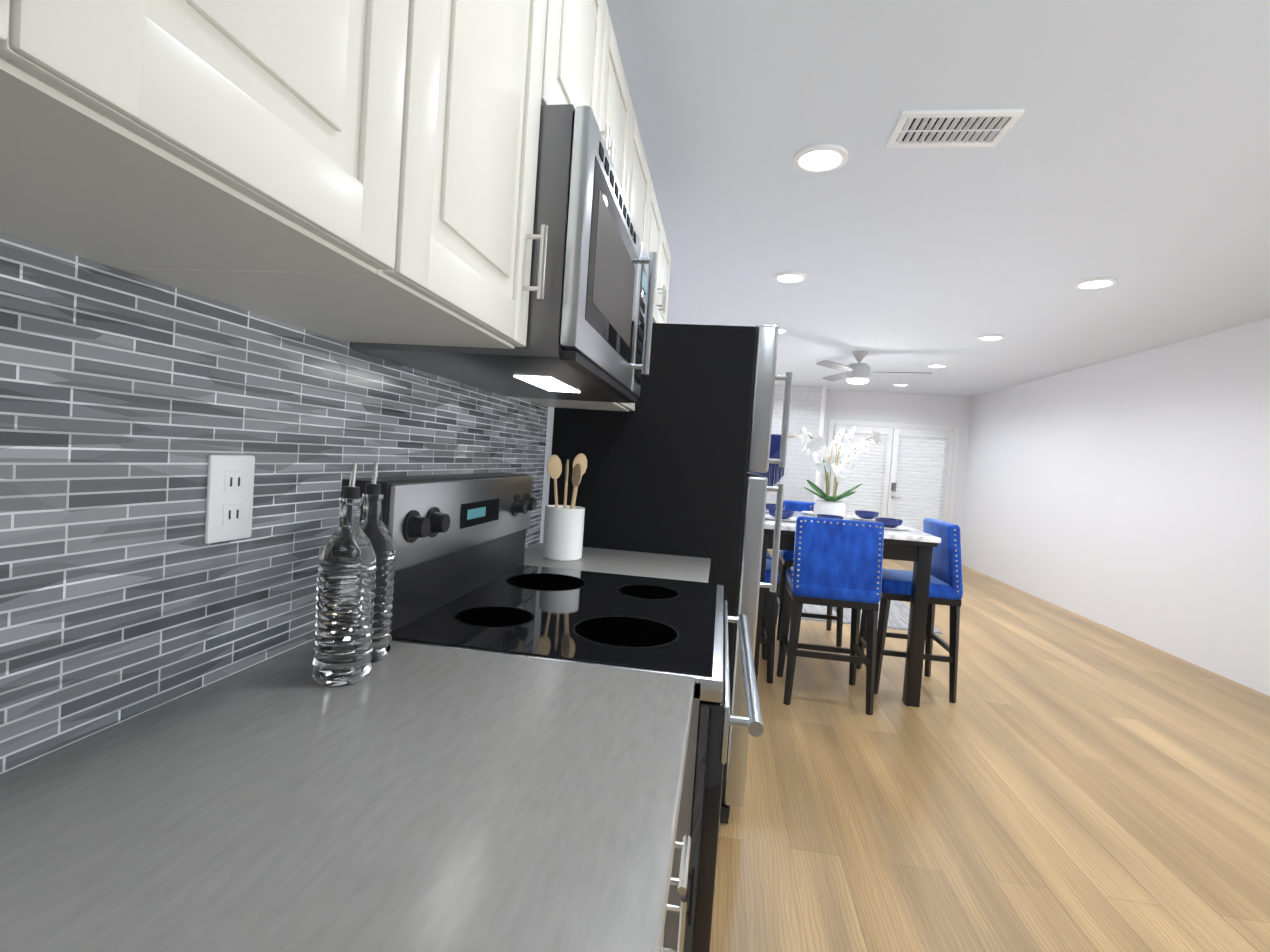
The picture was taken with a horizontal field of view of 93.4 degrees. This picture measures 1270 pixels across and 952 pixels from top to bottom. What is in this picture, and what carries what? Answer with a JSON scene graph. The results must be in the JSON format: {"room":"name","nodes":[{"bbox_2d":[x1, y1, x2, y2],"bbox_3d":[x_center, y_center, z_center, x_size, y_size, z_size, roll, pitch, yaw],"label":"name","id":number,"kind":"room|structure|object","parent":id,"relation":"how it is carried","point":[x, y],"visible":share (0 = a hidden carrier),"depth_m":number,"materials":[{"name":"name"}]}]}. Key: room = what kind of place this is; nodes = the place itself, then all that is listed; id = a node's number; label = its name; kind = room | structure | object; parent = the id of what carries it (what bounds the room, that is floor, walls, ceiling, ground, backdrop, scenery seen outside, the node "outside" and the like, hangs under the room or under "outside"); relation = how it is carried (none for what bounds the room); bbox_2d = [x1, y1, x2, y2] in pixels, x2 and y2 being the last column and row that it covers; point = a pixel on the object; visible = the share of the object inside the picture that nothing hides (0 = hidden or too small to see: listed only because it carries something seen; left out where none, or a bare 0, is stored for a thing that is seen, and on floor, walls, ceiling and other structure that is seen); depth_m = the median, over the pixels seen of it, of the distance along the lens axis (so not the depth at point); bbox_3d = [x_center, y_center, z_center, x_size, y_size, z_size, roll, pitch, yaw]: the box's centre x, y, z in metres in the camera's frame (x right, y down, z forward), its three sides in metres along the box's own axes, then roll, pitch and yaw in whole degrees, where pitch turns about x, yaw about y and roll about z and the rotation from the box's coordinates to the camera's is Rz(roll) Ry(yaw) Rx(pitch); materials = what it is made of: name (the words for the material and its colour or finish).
{"room":"kitchen","nodes":[
{"label":"kitchen","id":0,"kind":"room"},
{"bbox_2d":[539,407,553,542],"bbox_3d":[-0.142,-0.119,3.994,0.120,2.600,11.450,4,2,8],"label":"wall","id":1,"kind":"structure","parent":0,"point":[548,452],"depth_m":2.29,"materials":[{"name":"white paint"}]},
{"bbox_2d":[204,454,254,543],"bbox_3d":[-0.543,0.029,0.806,0.009,0.116,0.074,4,2,8],"label":"electrical outlet plate","id":2,"kind":"object","parent":1,"relation":"attached to","point":[229,496],"visible":1,"depth_m":0.80,"materials":[{"name":"white plastic"}]},
{"bbox_2d":[0,0,463,311],"bbox_3d":[-0.416,-0.627,0.281,0.331,0.850,0.769,4,2,8],"label":"upper cabinet","id":3,"kind":"object","parent":1,"relation":"attached to","point":[356,170],"depth_m":0.46,"materials":[{"name":"white wood"}]},
{"bbox_2d":[0,231,547,773],"bbox_3d":[-0.629,0.027,0.284,0.010,0.524,3.922,4,2,8],"label":"backsplash","id":4,"kind":"structure","parent":1,"relation":"attached to","point":[130,403],"depth_m":0.71,"materials":[{"name":"grey tile"}]},
{"bbox_2d":[228,0,571,348],"bbox_3d":[-0.340,-0.638,0.795,0.331,0.850,0.518,4,2,8],"label":"upper cabinet","id":5,"kind":"object","parent":1,"relation":"attached to","point":[514,54],"depth_m":0.83,"materials":[{"name":"white wood"}]},
{"bbox_2d":[519,120,655,411],"bbox_3d":[-0.171,-0.663,1.936,0.331,0.850,0.494,4,2,8],"label":"upper cabinet","id":6,"kind":"object","parent":1,"relation":"attached to","point":[643,193],"depth_m":2.01,"materials":[{"name":"white wood"}]},
{"bbox_2d":[564,0,635,215],"bbox_3d":[-0.241,-0.853,1.365,0.331,0.445,0.767,4,2,8],"label":"upper cabinet","id":7,"kind":"object","parent":1,"relation":"attached to","point":[596,75],"depth_m":1.35,"materials":[{"name":"white wood"}]},
{"bbox_2d":[349,104,656,402],"bbox_3d":[-0.205,-0.415,1.369,0.448,0.413,0.756,4,2,8],"label":"microwave","id":8,"kind":"object","parent":7,"relation":"attached to","point":[589,325],"visible":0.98,"depth_m":1.05,"materials":[{"name":"silver metal"}]},
{"bbox_2d":[648,199,670,322],"bbox_3d":[-0.059,-0.887,2.592,0.331,0.430,0.843,4,2,8],"label":"upper cabinet","id":9,"kind":"object","parent":1,"relation":"attached to","point":[660,246],"depth_m":2.58,"materials":[{"name":"white wood"}]},
{"bbox_2d":[749,385,821,503],"bbox_3d":[1.799,-0.171,9.798,2.270,2.600,0.600,4,2,8],"label":"brick wall","id":10,"kind":"structure","parent":0,"point":[805,411],"depth_m":9.38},
{"bbox_2d":[747,407,793,486],"bbox_3d":[2.027,-0.484,9.433,0.900,1.568,0.038,4,2,8],"label":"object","id":11,"kind":"structure","parent":10,"relation":"attached to","point":[775,442],"depth_m":9.40,"materials":[{"name":"blue"}]},
{"bbox_2d":[814,387,826,501],"bbox_3d":[2.858,-0.085,9.348,0.062,2.600,0.024,4,2,8],"label":"trim","id":12,"kind":"structure","parent":10,"relation":"attached to","point":[821,426],"depth_m":9.31,"materials":[{"name":"white"}]},
{"bbox_2d":[818,390,971,537],"bbox_3d":[4.101,-0.009,9.613,2.350,2.600,0.300,4,2,8],"label":"wall","id":13,"kind":"structure","parent":0,"point":[943,410],"depth_m":9.40,"materials":[{"name":"white paint"}]},
{"bbox_2d":[823,419,959,531],"bbox_3d":[4.001,0.225,9.427,1.960,2.130,0.105,4,2,8],"label":"doors","id":14,"kind":"structure","parent":13,"relation":"attached to","point":[905,473],"depth_m":9.40,"materials":[{"name":"white"}]},
{"bbox_2d":[606,0,1269,396],"bbox_3d":[2.223,-1.311,3.922,4.600,0.100,12.050,4,2,8],"label":"ceiling","id":15,"kind":"structure","parent":0,"point":[1130,152],"depth_m":2.56,"materials":[{"name":"white paint"}]},
{"bbox_2d":[779,327,786,332],"bbox_3d":[1.321,-1.367,5.627,0.216,0.015,0.216,4,2,8],"label":"recessed light","id":16,"kind":"object","parent":15,"relation":"in","point":[782,330],"visible":0.38,"depth_m":5.57,"materials":[{"name":"white plastic"}]},
{"bbox_2d":[774,272,806,282],"bbox_3d":[1.045,-1.335,4.030,0.216,0.015,0.216,4,2,8],"label":"recessed light","id":17,"kind":"object","parent":15,"relation":"in","point":[789,277],"visible":0.96,"depth_m":4.01,"materials":[{"name":"white"}]},
{"bbox_2d":[793,144,847,172],"bbox_3d":[0.763,-1.305,2.465,0.216,0.015,0.216,4,2,8],"label":"recessed light","id":18,"kind":"object","parent":15,"relation":"in","point":[817,158],"visible":0.98,"depth_m":2.45,"materials":[{"name":"white plastic"}]},
{"bbox_2d":[816,351,931,383],"bbox_3d":[2.500,-1.153,6.454,1.208,0.334,1.242,4,2,8],"label":"ceiling fan","id":19,"kind":"object","parent":15,"relation":"hanging from","point":[857,373],"visible":1,"depth_m":6.31,"materials":[{"name":"grey metal"}]},
{"bbox_2d":[892,383,908,385],"bbox_3d":[3.759,-1.292,8.473,0.216,0.015,0.216,4,2,8],"label":"recessed light","id":20,"kind":"object","parent":15,"relation":"in","point":[899,384],"visible":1,"depth_m":8.44,"materials":[{"name":"white plastic"}]},
{"bbox_2d":[927,364,947,367],"bbox_3d":[3.458,-1.261,6.850,0.216,0.015,0.216,4,2,8],"label":"recessed light","id":21,"kind":"object","parent":15,"relation":"in","point":[937,365],"visible":1,"depth_m":6.83,"materials":[{"name":"white plastic"}]},
{"bbox_2d":[885,109,1024,147],"bbox_3d":[1.157,-1.271,2.195,0.400,0.014,0.230,4,2,8],"label":"ceiling vent","id":22,"kind":"object","parent":15,"relation":"in","point":[951,128],"visible":0.98,"depth_m":2.18,"materials":[{"name":"white metal"}]},
{"bbox_2d":[977,334,1004,340],"bbox_3d":[3.174,-1.232,5.335,0.216,0.015,0.216,4,2,8],"label":"recessed light","id":23,"kind":"object","parent":15,"relation":"in","point":[990,337],"visible":1,"depth_m":5.32,"materials":[{"name":"white"}]},
{"bbox_2d":[1074,277,1116,288],"bbox_3d":[2.878,-1.202,3.742,0.216,0.015,0.216,4,2,8],"label":"recessed light","id":24,"kind":"object","parent":15,"relation":"in","point":[1096,283],"visible":1,"depth_m":3.73,"materials":[{"name":"white plastic"}]},
{"bbox_2d":[710,550,1269,951],"bbox_3d":[2.041,1.382,4.007,4.600,0.100,12.050,4,2,8],"label":"floor","id":25,"kind":"structure","parent":0,"point":[1054,778],"depth_m":2.47,"materials":[{"name":"brown wood"}]},
{"bbox_2d":[340,472,763,951],"bbox_3d":[-0.127,0.644,1.380,0.749,1.245,0.760,4,2,8],"label":"range","id":26,"kind":"object","parent":25,"relation":"on","point":[465,578],"visible":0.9,"depth_m":1.16,"materials":[{"name":"black glass"}]},
{"bbox_2d":[548,323,792,823],"bbox_3d":[0.145,0.328,2.586,0.857,1.835,0.826,4,2,8],"label":"fridge","id":27,"kind":"object","parent":25,"relation":"on","point":[678,452],"visible":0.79,"depth_m":2.15,"materials":[{"name":"black metal"}]},
{"bbox_2d":[661,835,690,951],"bbox_3d":[-0.277,0.808,0.819,0.654,0.933,0.390,4,2,8],"label":"base cabinet","id":28,"kind":"object","parent":25,"relation":"on","point":[681,881],"visible":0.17,"depth_m":0.80,"materials":[{"name":"white metal"}]},
{"bbox_2d":[760,550,771,637],"bbox_3d":[0.746,0.707,4.376,0.478,1.049,0.480,4,2,8],"label":"chair","id":29,"kind":"object","parent":25,"relation":"on","point":[768,556],"depth_m":4.18,"materials":[{"name":"blue fabric"}]},
{"bbox_2d":[760,559,778,683],"bbox_3d":[0.673,0.718,3.881,0.478,1.049,0.480,4,2,8],"label":"chair","id":30,"kind":"object","parent":25,"relation":"on","point":[767,639],"depth_m":3.64,"materials":[{"name":"black wood"}]},
{"bbox_2d":[776,500,843,646],"bbox_3d":[1.383,0.739,4.732,0.480,1.049,0.478,4,2,8],"label":"chair","id":31,"kind":"object","parent":25,"relation":"on","point":[786,561],"visible":0.21,"depth_m":4.56,"materials":[{"name":"blue fabric"}]},
{"bbox_2d":[776,516,883,714],"bbox_3d":[1.131,0.761,3.506,0.480,1.049,0.478,4,2,8],"label":"chair","id":32,"kind":"object","parent":25,"relation":"on","point":[837,563],"visible":1,"depth_m":3.30,"materials":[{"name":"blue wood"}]},
{"bbox_2d":[754,511,940,706],"bbox_3d":[1.255,0.786,4.050,1.050,0.980,1.230,4,2,8],"label":"dining table","id":33,"kind":"object","parent":25,"relation":"on","point":[915,546],"visible":0.33,"depth_m":3.42,"materials":[{"name":"wood"}]},
{"bbox_2d":[765,503,784,512],"bbox_3d":[1.011,0.237,4.362,0.276,0.060,0.276,4,2,8],"label":"place setting","id":34,"kind":"object","parent":33,"relation":"on","point":[770,506],"visible":0.25,"depth_m":4.30,"materials":[{"name":"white ceramic"}]},
{"bbox_2d":[765,509,796,521],"bbox_3d":[0.927,0.250,3.798,0.276,0.060,0.276,4,2,8],"label":"place setting","id":35,"kind":"object","parent":33,"relation":"on","point":[787,515],"visible":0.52,"depth_m":3.75,"materials":[{"name":"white ceramic"}]},
{"bbox_2d":[801,506,814,514],"bbox_3d":[1.372,0.260,4.420,0.276,0.060,0.276,4,2,8],"label":"place setting","id":36,"kind":"object","parent":33,"relation":"on","point":[811,512],"visible":0.27,"depth_m":4.42,"materials":[{"name":"white ceramic"}]},
{"bbox_2d":[816,514,843,518],"bbox_3d":[1.188,0.272,3.649,0.276,0.060,0.276,4,2,8],"label":"place setting","id":37,"kind":"object","parent":33,"relation":"on","point":[829,516],"visible":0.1,"depth_m":3.62,"materials":[{"name":"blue ceramic"}]},
{"bbox_2d":[797,425,881,516],"bbox_3d":[1.347,-0.036,4.121,0.531,0.666,0.501,4,2,8],"label":"orchid","id":38,"kind":"object","parent":33,"relation":"on","point":[823,456],"visible":1,"depth_m":4.01,"materials":[{"name":"white plant"}]},
{"bbox_2d":[846,510,878,520],"bbox_3d":[1.652,0.284,4.268,0.276,0.060,0.276,4,2,8],"label":"place setting","id":39,"kind":"object","parent":33,"relation":"on","point":[866,515],"visible":0.81,"depth_m":4.22,"materials":[{"name":"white ceramic"}]},
{"bbox_2d":[875,517,912,529],"bbox_3d":[1.569,0.296,3.704,0.276,0.060,0.276,4,2,8],"label":"place setting","id":40,"kind":"object","parent":33,"relation":"on","point":[892,524],"visible":0.79,"depth_m":3.65,"materials":[{"name":"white ceramic"}]},
{"bbox_2d":[778,600,942,634],"bbox_3d":[1.903,1.237,6.527,1.820,0.011,2.810,4,2,8],"label":"rug","id":41,"kind":"object","parent":25,"relation":"on","point":[898,617],"visible":0.17,"depth_m":5.50,"materials":[{"name":"grey fabric"}]},
{"bbox_2d":[857,518,963,702],"bbox_3d":[1.724,0.792,3.763,0.478,1.049,0.479,4,2,8],"label":"chair","id":42,"kind":"object","parent":25,"relation":"on","point":[946,583],"visible":0.83,"depth_m":3.56,"materials":[{"name":"blue fabric"}]},
{"bbox_3d":[-0.537,0.842,-0.829,0.621,0.933,1.714,4,2,8],"label":"base cabinet","id":43,"kind":"object","parent":25,"relation":"on","visible":0},
{"bbox_2d":[0,639,694,951],"bbox_3d":[-0.421,0.345,-0.346,0.641,0.040,2.723,4,2,8],"label":"countertop","id":44,"kind":"structure","parent":43,"relation":"on","point":[407,797],"depth_m":0.54,"materials":[{"name":"stone"}]},
{"bbox_2d":[312,463,376,685],"bbox_3d":[-0.408,0.134,0.849,0.077,0.305,0.077,4,2,8],"label":"glass bottle","id":45,"kind":"object","parent":44,"relation":"on","point":[345,604],"visible":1,"depth_m":0.82,"materials":[{"name":"clear glass"}]},
{"bbox_2d":[361,462,395,662],"bbox_3d":[-0.415,0.131,0.936,0.077,0.305,0.077,4,2,8],"label":"glass bottle","id":46,"kind":"object","parent":44,"relation":"on","point":[376,530],"visible":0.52,"depth_m":0.92,"materials":[{"name":"clear glass"}]},
{"bbox_3d":[-0.106,0.783,1.978,0.654,0.933,0.410,4,2,8],"label":"base cabinet","id":47,"kind":"object","parent":25,"relation":"on","visible":0},
{"bbox_2d":[524,543,710,582],"bbox_3d":[-0.078,0.295,1.971,0.641,0.040,0.431,4,2,8],"label":"countertop","id":48,"kind":"structure","parent":47,"relation":"on","point":[657,565],"depth_m":1.90,"materials":[{"name":"stone"}]},
{"bbox_2d":[542,453,586,560],"bbox_3d":[-0.225,0.094,1.942,0.128,0.342,0.135,4,2,8],"label":"utensil crock","id":49,"kind":"object","parent":48,"relation":"on","point":[563,532],"visible":1,"depth_m":1.89,"materials":[{"name":"white ceramic"}]},
{"bbox_2d":[961,318,1269,695],"bbox_3d":[4.331,0.199,3.491,0.100,2.600,11.750,4,2,8],"label":"wall","id":50,"kind":"structure","parent":0,"point":[1129,495],"depth_m":5.33,"materials":[{"name":"white paint"}]}
]}

